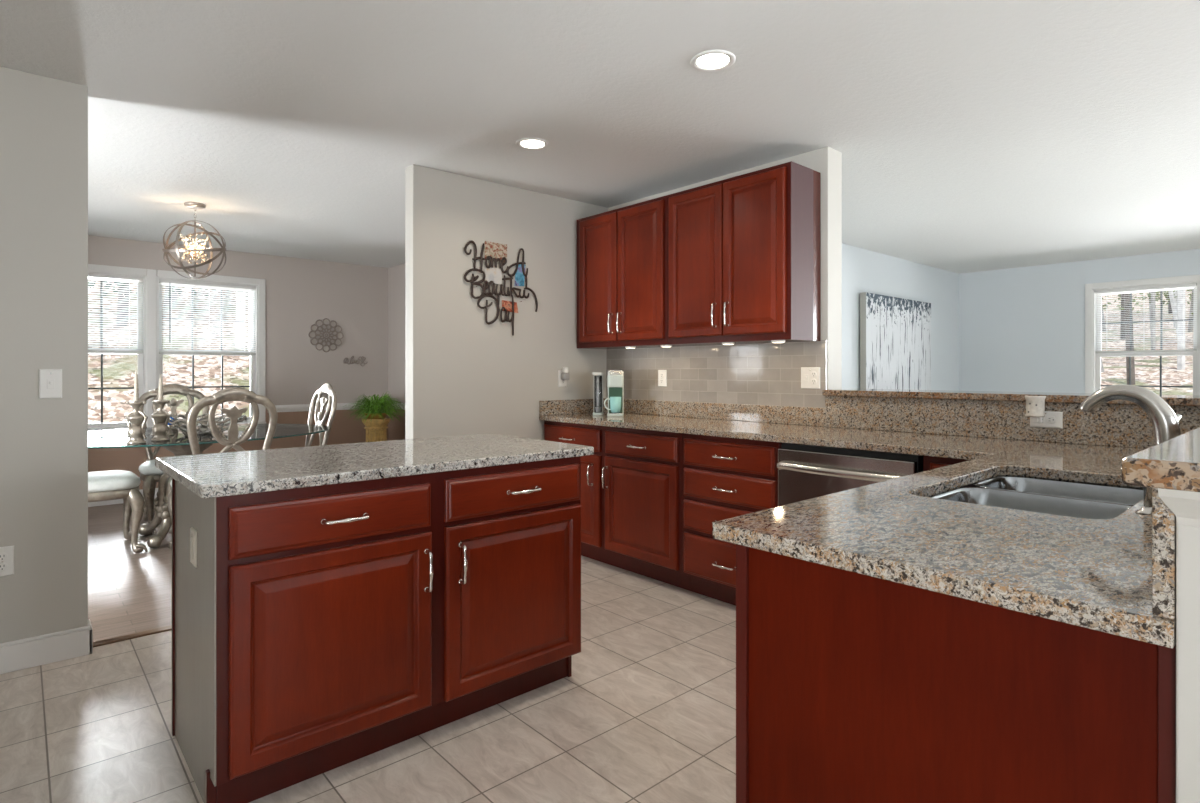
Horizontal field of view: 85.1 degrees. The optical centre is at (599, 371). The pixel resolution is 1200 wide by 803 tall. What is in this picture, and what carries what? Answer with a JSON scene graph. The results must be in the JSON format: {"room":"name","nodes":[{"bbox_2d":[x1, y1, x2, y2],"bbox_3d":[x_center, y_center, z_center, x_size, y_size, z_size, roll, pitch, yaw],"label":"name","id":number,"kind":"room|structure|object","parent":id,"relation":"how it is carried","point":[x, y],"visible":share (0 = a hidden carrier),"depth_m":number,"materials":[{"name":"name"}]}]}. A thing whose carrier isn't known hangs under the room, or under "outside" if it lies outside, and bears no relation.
{"room":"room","nodes":[
{"label":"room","id":0,"kind":"room"},
{"bbox_2d":[0,66,87,642],"bbox_3d":[-3.450,-0.009,1.792,3.222,2.440,0.138,0,0,-42],"label":"wall","id":1,"kind":"structure","parent":0,"point":[44,120],"depth_m":2.71,"materials":[{"name":"grey paint"}]},
{"bbox_2d":[0,545,13,576],"bbox_3d":[-2.399,0.762,2.625,0.072,0.118,0.010,0,0,-42],"label":"electrical outlet","id":2,"kind":"object","parent":1,"relation":"attached to","point":[7,552],"visible":1,"depth_m":2.63,"materials":[{"name":"white plastic"}]},
{"bbox_2d":[0,553,7,560],"bbox_3d":[-2.398,0.742,2.623,0.034,0.034,0.003,0,0,-42],"label":"socket","id":3,"kind":"object","parent":2,"relation":"attached to","point":[3,556],"depth_m":2.63,"materials":[{"name":"grey"}]},
{"bbox_2d":[0,563,7,570],"bbox_3d":[-2.398,0.782,2.623,0.034,0.034,0.003,0,0,-42],"label":"socket","id":4,"kind":"object","parent":2,"relation":"attached to","point":[3,566],"depth_m":2.63,"materials":[{"name":"grey"}]},
{"bbox_2d":[0,619,92,674],"bbox_3d":[-3.439,1.150,1.791,3.237,0.122,0.153,0,0,-42],"label":"baseboard","id":5,"kind":"structure","parent":1,"relation":"attached to","point":[21,654],"depth_m":2.71,"materials":[{"name":"white paint"}]},
{"bbox_2d":[39,369,61,398],"bbox_3d":[-2.285,0.049,2.721,0.074,0.122,0.019,0,0,-42],"label":"light switch","id":6,"kind":"object","parent":1,"relation":"attached to","point":[50,380],"visible":1,"depth_m":2.72,"materials":[{"name":"white plastic"}]},
{"bbox_2d":[93,625,171,646],"bbox_3d":[-1.691,1.206,3.380,1.517,0.009,0.050,0,0,-42],"label":"trim","id":7,"kind":"structure","parent":1,"relation":"attached to","point":[167,628],"depth_m":2.98,"materials":[{"name":"brown wood"}]},
{"bbox_2d":[88,235,387,489],"bbox_3d":[-4.337,-0.009,6.206,5.080,2.440,0.160,0,0,-42],"label":"wall","id":8,"kind":"structure","parent":0,"point":[300,292],"depth_m":7.10,"materials":[{"name":"paint"}]},
{"bbox_2d":[88,264,146,430],"bbox_3d":[-4.674,-0.194,5.870,0.990,1.550,0.195,0,0,-42],"label":"window","id":9,"kind":"structure","parent":8,"relation":"in","point":[92,268],"depth_m":6.10,"materials":[{"name":"white paint"}]},
{"bbox_2d":[88,354,133,422],"bbox_3d":[-4.681,0.151,5.924,0.810,0.636,0.008,0,0,-42],"label":"grille","id":10,"kind":"object","parent":9,"relation":"attached to","point":[101,388],"depth_m":6.01,"materials":[{"name":"grey"}]},
{"bbox_2d":[88,281,136,347],"bbox_3d":[-4.708,-0.530,5.954,0.810,0.638,0.008,0,0,-42],"label":"grille","id":11,"kind":"object","parent":9,"relation":"attached to","point":[100,281],"depth_m":6.05,"materials":[{"name":"grey plastic"}]},
{"bbox_2d":[88,273,142,353],"bbox_3d":[-4.636,-0.531,5.873,0.880,0.715,0.044,0,0,-42],"label":"window blind","id":12,"kind":"object","parent":9,"relation":"attached to","point":[90,275],"visible":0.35,"depth_m":6.02,"materials":[{"name":"white paint"}]},
{"bbox_2d":[88,488,157,506],"bbox_3d":[-4.278,1.156,6.142,4.762,0.110,0.014,0,0,-42],"label":"baseboard","id":13,"kind":"structure","parent":8,"relation":"attached to","point":[117,501],"depth_m":5.96,"materials":[{"name":"white paint"}]},
{"bbox_2d":[147,269,156,427],"bbox_3d":[-4.290,-0.194,6.240,0.075,1.550,0.172,0,0,-42],"label":"trim","id":14,"kind":"structure","parent":8,"relation":"attached to","point":[151,274],"depth_m":6.17,"materials":[{"name":"white paint"}]},
{"bbox_2d":[157,270,265,424],"bbox_3d":[-3.893,-0.194,6.564,0.950,1.550,0.195,0,0,-42],"label":"window","id":15,"kind":"structure","parent":8,"relation":"in","point":[258,361],"depth_m":6.76,"materials":[{"name":"white paint"}]},
{"bbox_2d":[166,288,243,349],"bbox_3d":[-3.972,-0.530,6.608,0.770,0.638,0.008,0,0,-42],"label":"grille","id":16,"kind":"object","parent":15,"relation":"attached to","point":[191,288],"depth_m":6.68,"materials":[{"name":"grey plastic"}]},
{"bbox_2d":[159,279,255,354],"bbox_3d":[-3.895,-0.531,6.522,0.840,0.715,0.058,0,0,-42],"label":"window blind","id":17,"kind":"object","parent":15,"relation":"attached to","point":[168,281],"visible":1,"depth_m":6.51,"materials":[{"name":"white paint"}]},
{"bbox_2d":[186,355,249,415],"bbox_3d":[-3.945,0.151,6.578,0.770,0.636,0.008,0,0,-42],"label":"grille","id":18,"kind":"object","parent":15,"relation":"attached to","point":[192,386],"depth_m":6.65,"materials":[{"name":"grey"}]},
{"bbox_2d":[275,403,364,411],"bbox_3d":[-2.986,0.389,7.285,1.312,0.075,0.022,0,0,-42],"label":"trim","id":19,"kind":"structure","parent":8,"relation":"attached to","point":[301,407],"depth_m":7.08,"materials":[{"name":"white paint"}]},
{"bbox_2d":[309,318,343,351],"bbox_3d":[-3.031,-0.407,7.243,0.379,0.379,0.014,0,0,-42],"label":"wall medallion","id":20,"kind":"object","parent":8,"relation":"attached to","point":[329,324],"visible":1,"depth_m":7.24,"materials":[{"name":"beige plastic"}]},
{"bbox_2d":[343,356,366,365],"bbox_3d":[-2.787,-0.124,7.460,0.278,0.120,0.014,0,0,-42],"label":"script word","id":21,"kind":"object","parent":8,"relation":"attached to","point":[355,361],"visible":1,"depth_m":7.45,"materials":[{"name":"beige plastic"}]},
{"bbox_2d":[0,503,735,802],"bbox_3d":[-1.240,1.261,1.734,6.450,0.100,10.640,0,0,-42],"label":"floor","id":22,"kind":"structure","parent":0,"point":[645,712],"depth_m":2.26,"materials":[{"name":"beige tile"}]},
{"bbox_2d":[88,470,147,552],"bbox_3d":[-3.458,0.654,4.365,0.664,1.115,0.558,0,0,-42],"label":"dining chair","id":23,"kind":"object","parent":22,"relation":"on","point":[110,484],"visible":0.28,"depth_m":4.34,"materials":[{"name":"beige metal"}]},
{"bbox_2d":[88,470,140,492],"bbox_3d":[-3.416,0.732,4.402,0.508,0.086,0.558,0,0,-42],"label":"cushion","id":24,"kind":"object","parent":23,"relation":"on","point":[110,481],"depth_m":4.30,"materials":[{"name":"fabric"}]},
{"bbox_2d":[138,383,208,534],"bbox_3d":[-3.374,0.654,5.250,0.558,1.115,0.664,0,0,-42],"label":"dining chair","id":25,"kind":"object","parent":22,"relation":"on","point":[150,474],"visible":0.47,"depth_m":5.30,"materials":[{"name":"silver metal"}]},
{"bbox_2d":[138,459,163,474],"bbox_3d":[-3.337,0.732,5.208,0.558,0.086,0.508,0,0,-42],"label":"cushion","id":26,"kind":"object","parent":25,"relation":"on","point":[148,467],"depth_m":4.92,"materials":[{"name":"fabric"}]},
{"bbox_2d":[88,424,330,547],"bbox_3d":[-3.038,0.830,4.819,1.986,0.760,1.587,0,0,-42],"label":"dining table","id":27,"kind":"object","parent":22,"relation":"on","point":[178,444],"visible":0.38,"depth_m":4.68,"materials":[{"name":"clear glass"}]},
{"bbox_2d":[125,368,147,443],"bbox_3d":[-2.936,0.212,4.140,0.108,0.475,0.108,0,0,41],"label":"candlestick","id":28,"kind":"object","parent":27,"relation":"on","point":[136,431],"visible":1,"depth_m":4.12,"materials":[{"name":"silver metal"}]},
{"bbox_2d":[133,368,138,401],"bbox_3d":[-2.936,0.083,4.140,0.031,0.215,0.031,0,0,-3],"label":"candle","id":29,"kind":"object","parent":28,"relation":"on","point":[136,395],"depth_m":4.13,"materials":[{"name":"white wax"}]},
{"bbox_2d":[151,374,169,440],"bbox_3d":[-2.904,0.233,4.322,0.108,0.435,0.108,0,0,-35],"label":"candlestick","id":30,"kind":"object","parent":27,"relation":"on","point":[160,416],"visible":1,"depth_m":4.30,"materials":[{"name":"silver metal"}]},
{"bbox_2d":[158,374,162,400],"bbox_3d":[-2.904,0.102,4.322,0.031,0.175,0.031,0,0,8],"label":"candle","id":31,"kind":"object","parent":30,"relation":"on","point":[160,392],"depth_m":4.31,"materials":[{"name":"white wax"}]},
{"bbox_2d":[168,414,186,431],"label":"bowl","id":32,"kind":"object","parent":27,"relation":"on","point":[176,422],"depth_m":4.65,"materials":[{"name":"silver metal"}]},
{"bbox_2d":[196,413,210,433],"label":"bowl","id":33,"kind":"object","parent":27,"relation":"on","point":[207,430],"depth_m":4.68,"materials":[{"name":"silver metal"}]},
{"bbox_2d":[215,413,229,431],"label":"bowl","id":34,"kind":"object","parent":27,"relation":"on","point":[223,421],"depth_m":4.70,"materials":[{"name":"silver metal"}]},
{"bbox_2d":[237,414,246,422],"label":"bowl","id":35,"kind":"object","parent":27,"relation":"on","point":[243,417],"depth_m":4.80,"materials":[{"name":"silver metal"}]},
{"bbox_2d":[168,387,277,548],"bbox_3d":[-2.534,0.654,4.403,0.558,1.115,0.664,0,0,-42],"label":"dining chair","id":36,"kind":"object","parent":22,"relation":"on","point":[234,393],"visible":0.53,"depth_m":4.18,"materials":[{"name":"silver metal"}]},
{"bbox_2d":[305,383,336,446],"bbox_3d":[-2.619,0.654,5.515,0.664,1.115,0.558,0,0,-45],"label":"dining chair","id":37,"kind":"object","parent":22,"relation":"on","point":[320,417],"visible":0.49,"depth_m":5.68,"materials":[{"name":"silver metal"}]},
{"bbox_2d":[362,418,389,441],"bbox_3d":[-2.422,0.859,7.078,0.300,0.705,0.300,0,0,-42],"label":"pedestal column","id":38,"kind":"structure","parent":22,"relation":"on","point":[376,429],"depth_m":6.98,"materials":[{"name":"stone"}]},
{"bbox_2d":[343,391,404,420],"bbox_3d":[-2.422,0.374,7.080,0.706,0.333,0.697,0,0,-14],"label":"potted fern","id":39,"kind":"object","parent":38,"relation":"on","point":[381,408],"visible":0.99,"depth_m":6.98,"materials":[{"name":"green plant"}]},
{"bbox_2d":[172,456,580,802],"bbox_3d":[-0.732,0.770,2.356,1.284,0.882,0.682,0,0,-42],"label":"kitchen island","id":40,"kind":"object","parent":22,"relation":"on","point":[317,630],"visible":0.98,"depth_m":2.02,"materials":[{"name":"brown wood"}]},
{"bbox_2d":[190,527,196,567],"bbox_3d":[-1.198,0.516,1.925,0.010,0.105,0.072,0,0,-42],"label":"electrical outlet","id":41,"kind":"object","parent":40,"relation":"attached to","point":[193,533],"visible":1,"depth_m":1.91,"materials":[{"name":"beige plastic"}]},
{"bbox_2d":[155,433,593,497],"bbox_3d":[-0.781,0.313,2.435,1.363,0.032,0.782,0,0,-42],"label":"island countertop","id":42,"kind":"structure","parent":40,"relation":"on","point":[211,475],"depth_m":2.22,"materials":[{"name":"grey stone"}]},
{"bbox_2d":[544,421,690,590],"bbox_3d":[0.225,0.770,4.203,0.641,0.882,1.250,0,0,-42],"label":"base cabinet","id":43,"kind":"object","parent":22,"relation":"on","point":[631,483],"visible":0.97,"depth_m":3.84,"materials":[{"name":"brown wood"}]},
{"bbox_2d":[539,412,1175,648],"bbox_3d":[0.369,0.313,2.832,2.269,0.032,3.489,0,0,-42],"label":"countertop","id":44,"kind":"structure","parent":43,"relation":"on","point":[1095,574],"depth_m":1.22,"materials":[{"name":"stone"}]},
{"bbox_2d":[593,372,602,414],"bbox_3d":[-0.013,0.149,4.516,0.072,0.295,0.090,0,0,2],"label":"pod holder","id":45,"kind":"object","parent":44,"relation":"on","point":[597,376],"visible":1,"depth_m":4.53,"materials":[{"name":"grey plastic"}]},
{"bbox_2d":[607,370,623,416],"bbox_3d":[0.106,0.141,4.437,0.110,0.312,0.190,0,0,2],"label":"coffee maker","id":46,"kind":"object","parent":44,"relation":"on","point":[615,378],"visible":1,"depth_m":4.36,"materials":[{"name":"grey plastic"}]},
{"bbox_2d":[604,397,620,412],"bbox_3d":[0.092,0.220,4.395,0.109,0.105,0.080,0,0,31],"label":"coffee mug","id":47,"kind":"object","parent":46,"relation":"on","point":[615,402],"visible":1,"depth_m":4.36,"materials":[{"name":"teal ceramic"}]},
{"bbox_2d":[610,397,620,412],"bbox_3d":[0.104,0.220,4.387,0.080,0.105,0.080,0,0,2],"label":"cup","id":48,"kind":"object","parent":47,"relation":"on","point":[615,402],"depth_m":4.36,"materials":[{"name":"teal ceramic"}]},
{"bbox_2d":[825,396,1199,447],"bbox_3d":[1.792,0.212,2.923,0.020,0.169,1.693,0,0,-42],"label":"granite upstand","id":49,"kind":"object","parent":44,"relation":"on","point":[1120,425],"visible":0.82,"depth_m":2.92,"materials":[{"name":"beige stone"}]},
{"bbox_2d":[1030,411,1062,428],"bbox_3d":[1.897,0.202,2.782,0.010,0.070,0.118,0,0,-42],"label":"electrical outlet","id":50,"kind":"object","parent":49,"relation":"attached to","point":[1052,419],"visible":0.78,"depth_m":2.77,"materials":[{"name":"white plastic"}]},
{"bbox_2d":[1025,396,1045,422],"bbox_3d":[1.848,0.159,2.776,0.076,0.116,0.076,0,0,-42],"label":"wax warmer","id":51,"kind":"object","parent":50,"relation":"attached to","point":[1035,405],"visible":1,"depth_m":2.75,"materials":[{"name":"beige ceramic"}]},
{"bbox_2d":[1046,416,1055,423],"bbox_3d":[1.908,0.202,2.765,0.003,0.034,0.034,0,0,-42],"label":"socket","id":52,"kind":"object","parent":50,"relation":"attached to","point":[1049,419],"depth_m":2.76,"materials":[{"name":"grey plastic"}]},
{"bbox_2d":[930,475,1143,518],"bbox_3d":[1.152,0.430,1.699,0.782,0.201,0.430,0,0,-42],"label":"sink","id":53,"kind":"object","parent":44,"relation":"in","point":[1040,495],"visible":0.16,"depth_m":1.84,"materials":[{"name":"metal"}]},
{"bbox_2d":[1080,384,1181,445],"bbox_3d":[1.318,0.164,1.611,0.170,0.267,0.201,0,0,-42],"label":"kitchen faucet","id":54,"kind":"object","parent":44,"relation":"on","point":[1165,424],"visible":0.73,"depth_m":1.54,"materials":[{"name":"metal"}]},
{"bbox_2d":[1121,467,1151,514],"bbox_3d":[1.145,0.246,1.385,0.044,0.102,0.068,0,0,-42],"label":"faucet","id":55,"kind":"object","parent":44,"relation":"on","point":[1146,509],"visible":0.29,"depth_m":1.37,"materials":[{"name":"metal"}]},
{"bbox_2d":[682,433,780,605],"bbox_3d":[0.843,0.770,3.507,0.641,0.882,0.608,0,0,-42],"label":"base cabinet","id":56,"kind":"object","parent":22,"relation":"on","point":[723,478],"visible":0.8,"depth_m":3.37,"materials":[{"name":"brown wood"}]},
{"bbox_2d":[776,443,922,505],"bbox_3d":[1.251,0.775,3.031,0.644,0.872,0.632,0,0,-42],"label":"dishwasher","id":57,"kind":"object","parent":22,"relation":"on","point":[805,472],"visible":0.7,"depth_m":2.89,"materials":[{"name":"silver metal"}]},
{"bbox_2d":[781,443,922,472],"bbox_3d":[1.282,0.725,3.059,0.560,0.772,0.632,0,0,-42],"label":"control panel","id":58,"kind":"object","parent":57,"relation":"in","point":[918,459],"depth_m":2.82,"materials":[{"name":"black"}]},
{"bbox_2d":[923,456,968,470],"bbox_3d":[1.590,0.770,2.697,0.601,0.882,0.270,0,0,-42],"label":"base cabinet","id":59,"kind":"object","parent":22,"relation":"on","point":[929,462],"visible":0.05,"depth_m":2.57,"materials":[{"name":"brown wood"}]},
{"bbox_2d":[736,484,1175,802],"bbox_3d":[1.066,0.770,1.593,1.613,0.882,0.710,0,0,-42],"label":"base cabinet","id":60,"kind":"object","parent":22,"relation":"on","point":[852,687],"visible":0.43,"depth_m":1.02,"materials":[{"name":"brown wood"}]},
{"bbox_2d":[365,413,386,418],"bbox_3d":[-2.422,0.473,7.078,0.250,0.065,0.250,0,0,-42],"label":"pot","id":61,"kind":"object","parent":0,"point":[384,415],"depth_m":6.99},
{"bbox_2d":[405,164,607,439],"bbox_3d":[-0.500,-0.009,4.469,1.711,2.440,0.105,0,0,-42],"label":"wall","id":62,"kind":"structure","parent":0,"point":[465,375],"depth_m":4.17,"materials":[{"name":"grey paint"}]},
{"bbox_2d":[485,267,501,283],"bbox_3d":[-0.688,-0.621,4.221,0.129,0.102,0.001,0,0,-42],"label":"print","id":63,"kind":"object","parent":62,"relation":"attached to","point":[492,274],"visible":1,"depth_m":4.22},
{"bbox_2d":[485,241,506,261],"bbox_3d":[-0.673,-0.778,4.236,0.171,0.123,0.001,0,0,-42],"label":"print","id":64,"kind":"object","parent":62,"relation":"attached to","point":[496,250],"visible":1,"depth_m":4.23},
{"bbox_2d":[464,240,537,335],"bbox_3d":[-0.640,-0.533,4.259,0.568,0.586,0.022,0,0,-42],"label":"word sign","id":65,"kind":"object","parent":62,"relation":"attached to","point":[484,287],"visible":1,"depth_m":4.22,"materials":[{"name":"brown metal"}]},
{"bbox_2d":[502,300,517,312],"bbox_3d":[-0.591,-0.431,4.308,0.129,0.078,0.001,0,0,-42],"label":"print","id":66,"kind":"object","parent":62,"relation":"attached to","point":[507,304],"visible":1,"depth_m":4.30},
{"bbox_2d":[514,264,525,285],"bbox_3d":[-0.533,-0.646,4.358,0.089,0.152,0.001,0,0,-42],"label":"print","id":67,"kind":"object","parent":62,"relation":"attached to","point":[519,277],"visible":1,"depth_m":4.35,"materials":[{"name":"paper"}]},
{"bbox_2d":[558,370,566,386],"bbox_3d":[-0.261,0.046,4.603,0.072,0.118,0.010,0,0,-42],"label":"electrical outlet","id":68,"kind":"object","parent":62,"relation":"attached to","point":[561,383],"visible":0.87,"depth_m":4.59,"materials":[{"name":"white plastic"}]},
{"bbox_2d":[561,367,569,379],"bbox_3d":[-0.243,0.010,4.582,0.048,0.092,0.046,0,0,-42],"label":"plug","id":69,"kind":"object","parent":68,"relation":"attached to","point":[565,375],"visible":1,"depth_m":4.57,"materials":[{"name":"grey plastic"}]},
{"bbox_2d":[539,398,607,415],"bbox_3d":[-0.172,0.246,4.672,0.634,0.101,0.020,0,0,-42],"label":"granite upstand","id":70,"kind":"object","parent":62,"relation":"attached to","point":[575,406],"visible":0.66,"depth_m":4.61,"materials":[{"name":"beige stone"}]},
{"bbox_2d":[0,0,1199,273],"bbox_3d":[0.776,-1.304,3.492,12.100,0.150,10.990,0,0,-42],"label":"ceiling","id":71,"kind":"structure","parent":0,"point":[970,136],"depth_m":3.05,"materials":[{"name":"white paint"}]},
{"bbox_2d":[162,202,225,278],"bbox_3d":[-2.963,-0.955,4.785,0.398,0.549,0.398,0,0,-42],"label":"orb chandelier","id":72,"kind":"object","parent":71,"relation":"hanging from","point":[188,249],"visible":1,"depth_m":4.76,"materials":[{"name":"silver metal"}]},
{"bbox_2d":[516,138,548,149],"bbox_3d":[-0.362,-1.226,3.517,0.176,0.007,0.176,0,0,-42],"label":"recessed light","id":73,"kind":"object","parent":71,"relation":"in","point":[525,143],"visible":1,"depth_m":3.51,"materials":[{"name":"white paint"}]},
{"bbox_2d":[521,140,543,147],"bbox_3d":[-0.362,-1.227,3.517,0.124,0.004,0.124,0,0,-42],"label":"diffuser","id":74,"kind":"object","parent":73,"relation":"attached to","point":[524,143],"depth_m":3.52,"materials":[{"name":"beige plastic"}]},
{"bbox_2d":[690,50,735,71],"bbox_3d":[0.446,-1.226,2.580,0.176,0.007,0.176,0,0,-42],"label":"recessed light","id":75,"kind":"object","parent":71,"relation":"in","point":[709,60],"visible":1,"depth_m":2.57,"materials":[{"name":"white paint"}]},
{"bbox_2d":[697,54,728,68],"bbox_3d":[0.446,-1.227,2.580,0.124,0.004,0.124,0,0,-42],"label":"diffuser","id":76,"kind":"object","parent":75,"relation":"attached to","point":[704,61],"depth_m":2.58,"materials":[{"name":"beige plastic"}]},
{"bbox_2d":[388,147,841,440],"bbox_3d":[-0.574,-0.009,5.695,0.183,2.440,5.602,0,0,-42],"label":"wall","id":77,"kind":"structure","parent":0,"point":[827,161],"depth_m":3.64,"materials":[{"name":"grey paint"}]},
{"bbox_2d":[577,195,689,348],"bbox_3d":[0.210,-0.629,4.433,0.354,0.921,0.875,0,0,-42],"label":"upper cabinet","id":78,"kind":"object","parent":77,"relation":"attached to","point":[622,252],"visible":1,"depth_m":4.30,"materials":[{"name":"brown wood"}]},
{"bbox_2d":[658,370,666,385],"bbox_3d":[0.423,0.042,4.456,0.010,0.112,0.075,0,0,-42],"label":"electrical outlet","id":79,"kind":"object","parent":77,"relation":"attached to","point":[662,374],"visible":1,"depth_m":4.45,"materials":[{"name":"white plastic"}]},
{"bbox_2d":[606,340,826,407],"bbox_3d":[0.643,0.011,4.225,0.012,0.370,1.778,0,0,-42],"label":"backsplash","id":80,"kind":"structure","parent":77,"relation":"attached to","point":[769,374],"depth_m":4.06,"materials":[{"name":"tile"}]},
{"bbox_2d":[624,399,824,426],"bbox_3d":[0.646,0.246,4.212,0.020,0.101,1.755,0,0,-42],"label":"granite upstand","id":81,"kind":"object","parent":77,"relation":"attached to","point":[810,416],"visible":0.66,"depth_m":4.02,"materials":[{"name":"beige stone"}]},
{"bbox_2d":[667,161,820,345],"bbox_3d":[0.789,-0.629,3.781,0.354,0.921,0.864,0,0,-42],"label":"upper cabinet","id":82,"kind":"object","parent":77,"relation":"attached to","point":[744,251],"visible":1,"depth_m":3.58,"materials":[{"name":"brown wood"}]},
{"bbox_2d":[801,367,819,388],"bbox_3d":[1.161,0.033,3.618,0.019,0.118,0.116,0,0,-42],"label":"electrical outlet","id":83,"kind":"object","parent":77,"relation":"attached to","point":[810,376],"visible":1,"depth_m":3.62,"materials":[{"name":"white plastic"}]},
{"bbox_2d":[842,243,958,390],"bbox_3d":[2.438,-0.009,6.467,5.345,2.440,0.170,0,0,-42],"label":"wall","id":84,"kind":"structure","parent":0,"point":[863,270],"depth_m":7.14,"materials":[{"name":"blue paint"}]},
{"bbox_2d":[860,292,930,389],"bbox_3d":[3.157,-0.149,6.926,1.543,1.263,0.062,0,0,-42],"label":"canvas painting","id":85,"kind":"object","parent":84,"relation":"attached to","point":[895,332],"visible":0.71,"depth_m":6.80,"materials":[{"name":"white fabric"}]},
{"bbox_2d":[959,249,1199,392],"bbox_3d":[6.664,-0.009,5.854,0.160,2.440,6.700,0,0,-42],"label":"wall","id":86,"kind":"structure","parent":0,"point":[1022,329],"depth_m":7.57,"materials":[{"name":"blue paint"}]},
{"bbox_2d":[1085,275,1199,394],"bbox_3d":[5.722,-0.194,6.873,0.195,1.550,0.996,0,0,-42],"label":"window","id":87,"kind":"structure","parent":86,"relation":"in","point":[1092,359],"depth_m":7.00,"materials":[{"name":"white paint"}]},
{"bbox_2d":[1095,283,1196,352],"bbox_3d":[5.705,-0.546,6.858,0.044,0.685,0.825,0,0,-42],"label":"window blind","id":88,"kind":"object","parent":87,"relation":"attached to","point":[1183,286],"visible":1,"depth_m":6.84,"materials":[{"name":"white paint"}]},
{"bbox_2d":[1101,356,1192,394],"bbox_3d":[5.756,0.151,6.904,0.008,0.636,0.756,0,0,-42],"label":"grille","id":89,"kind":"object","parent":87,"relation":"attached to","point":[1160,386],"depth_m":6.81,"materials":[{"name":"grey"}]},
{"bbox_2d":[1102,291,1192,349],"bbox_3d":[5.785,-0.530,6.930,0.008,0.638,0.756,0,0,-42],"label":"grille","id":90,"kind":"object","parent":87,"relation":"attached to","point":[1161,292],"depth_m":6.91,"materials":[{"name":"grey plastic"}]},
{"bbox_2d":[1176,518,1199,802],"bbox_3d":[1.587,0.669,1.468,2.263,1.083,0.167,0,0,-42],"label":"wall","id":91,"kind":"structure","parent":0,"point":[1187,537],"depth_m":0.77,"materials":[{"name":"grey paint"}]},
{"bbox_2d":[1152,488,1175,619],"bbox_3d":[1.523,0.212,1.538,2.261,0.169,0.021,0,0,-42],"label":"granite upstand","id":92,"kind":"object","parent":91,"relation":"attached to","point":[1163,518],"visible":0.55,"depth_m":0.79,"materials":[{"name":"beige stone"}]},
{"bbox_2d":[1158,488,1199,526],"bbox_3d":[0.724,0.154,0.710,0.034,0.054,0.179,0,0,-42],"label":"trim","id":93,"kind":"structure","parent":91,"relation":"attached to","point":[1185,505],"depth_m":0.76,"materials":[{"name":"grey paint"}]},
{"bbox_3d":[1.921,0.670,2.910,0.152,1.083,1.878,0,0,-42],"label":"wall","id":94,"kind":"structure","parent":0,"visible":0},
{"bbox_2d":[822,389,1199,492],"bbox_3d":[1.207,0.112,2.063,2.695,0.031,2.202,0,0,-42],"label":"bar","id":95,"kind":"object","parent":94,"relation":"on","point":[1174,463],"visible":0.99,"depth_m":0.85,"materials":[{"name":"brown stone"}]},
{"label":"outside","id":96,"kind":"structure","parent":0,"visible":0},
{"bbox_2d":[88,280,1192,423],"bbox_3d":[6.857,-11.363,26.158,105.000,25.753,90.000,0,0,-42],"label":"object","id":97,"kind":"structure","parent":96,"point":[118,369],"depth_m":16.18,"materials":[{"name":"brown plant"}]},
{"bbox_2d":[88,281,208,325],"bbox_3d":[-11.950,-6.598,16.299,4.414,11.113,4.531,0,0,-20],"label":"tree","id":98,"kind":"object","parent":97,"relation":"on","point":[91,281],"visible":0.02,"depth_m":16.24,"materials":[{"name":"brown plant"}]},
{"bbox_2d":[164,286,177,306],"bbox_3d":[-11.925,-7.472,18.454,4.801,11.434,4.540,0,0,-7],"label":"tree","id":99,"kind":"object","parent":97,"relation":"on","point":[165,286],"visible":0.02,"depth_m":18.45,"materials":[{"name":"grey plant"}]},
{"bbox_2d":[235,291,243,348],"bbox_3d":[-8.133,-6.291,15.810,4.877,11.553,4.608,0,0,-15],"label":"tree","id":100,"kind":"object","parent":97,"relation":"on","point":[236,291],"visible":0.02,"depth_m":16.46,"materials":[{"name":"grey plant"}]},
{"bbox_2d":[1124,293,1134,384],"bbox_3d":[14.566,-7.329,18.022,5.482,15.516,5.435,0,0,-33],"label":"tree","id":101,"kind":"object","parent":97,"relation":"on","point":[1127,300],"visible":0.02,"depth_m":17.25,"materials":[{"name":"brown plant"}]},
{"bbox_2d":[1102,290,1175,338],"bbox_3d":[22.096,-9.679,26.455,6.710,16.866,4.996,0,0,-30],"label":"tree","id":102,"kind":"object","parent":97,"relation":"on","point":[1122,328],"visible":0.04,"depth_m":26.89,"materials":[{"name":"brown plant"}]},
{"bbox_2d":[1151,291,1155,349],"bbox_3d":[19.909,-8.943,22.293,4.444,16.652,7.820,0,0,-39],"label":"tree","id":103,"kind":"object","parent":97,"relation":"on","point":[1153,339],"visible":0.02,"depth_m":23.05,"materials":[{"name":"grey plant"}]},
{"bbox_2d":[1132,292,1188,313],"bbox_3d":[29.969,-10.497,34.469,5.307,14.855,7.400,0,0,39],"label":"tree","id":104,"kind":"object","parent":97,"relation":"on","point":[1169,304],"visible":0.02,"depth_m":35.64,"materials":[{"name":"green plant"}]},
{"bbox_2d":[1168,290,1177,331],"bbox_3d":[21.487,-6.979,26.330,5.587,11.894,3.665,0,0,23],"label":"tree","id":105,"kind":"object","parent":97,"relation":"on","point":[1172,300],"visible":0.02,"depth_m":24.96,"materials":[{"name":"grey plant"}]},
{"bbox_2d":[1173,290,1176,326],"bbox_3d":[25.658,-9.119,28.359,8.062,14.374,4.588,0,0,-6],"label":"tree","id":106,"kind":"object","parent":97,"relation":"on","point":[1175,292],"visible":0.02,"depth_m":29.36,"materials":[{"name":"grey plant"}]},
{"bbox_2d":[1177,289,1184,369],"bbox_3d":[16.803,-6.889,19.797,7.475,13.832,4.379,0,0,6],"label":"tree","id":107,"kind":"object","parent":97,"relation":"on","point":[1180,359],"visible":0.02,"depth_m":18.41,"materials":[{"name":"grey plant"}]},
{"bbox_2d":[1187,289,1192,332],"bbox_3d":[24.766,-7.787,25.453,4.093,12.526,4.815,0,0,5],"label":"tree","id":108,"kind":"object","parent":97,"relation":"on","point":[1190,329],"visible":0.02,"depth_m":26.80,"materials":[{"name":"grey plant"}]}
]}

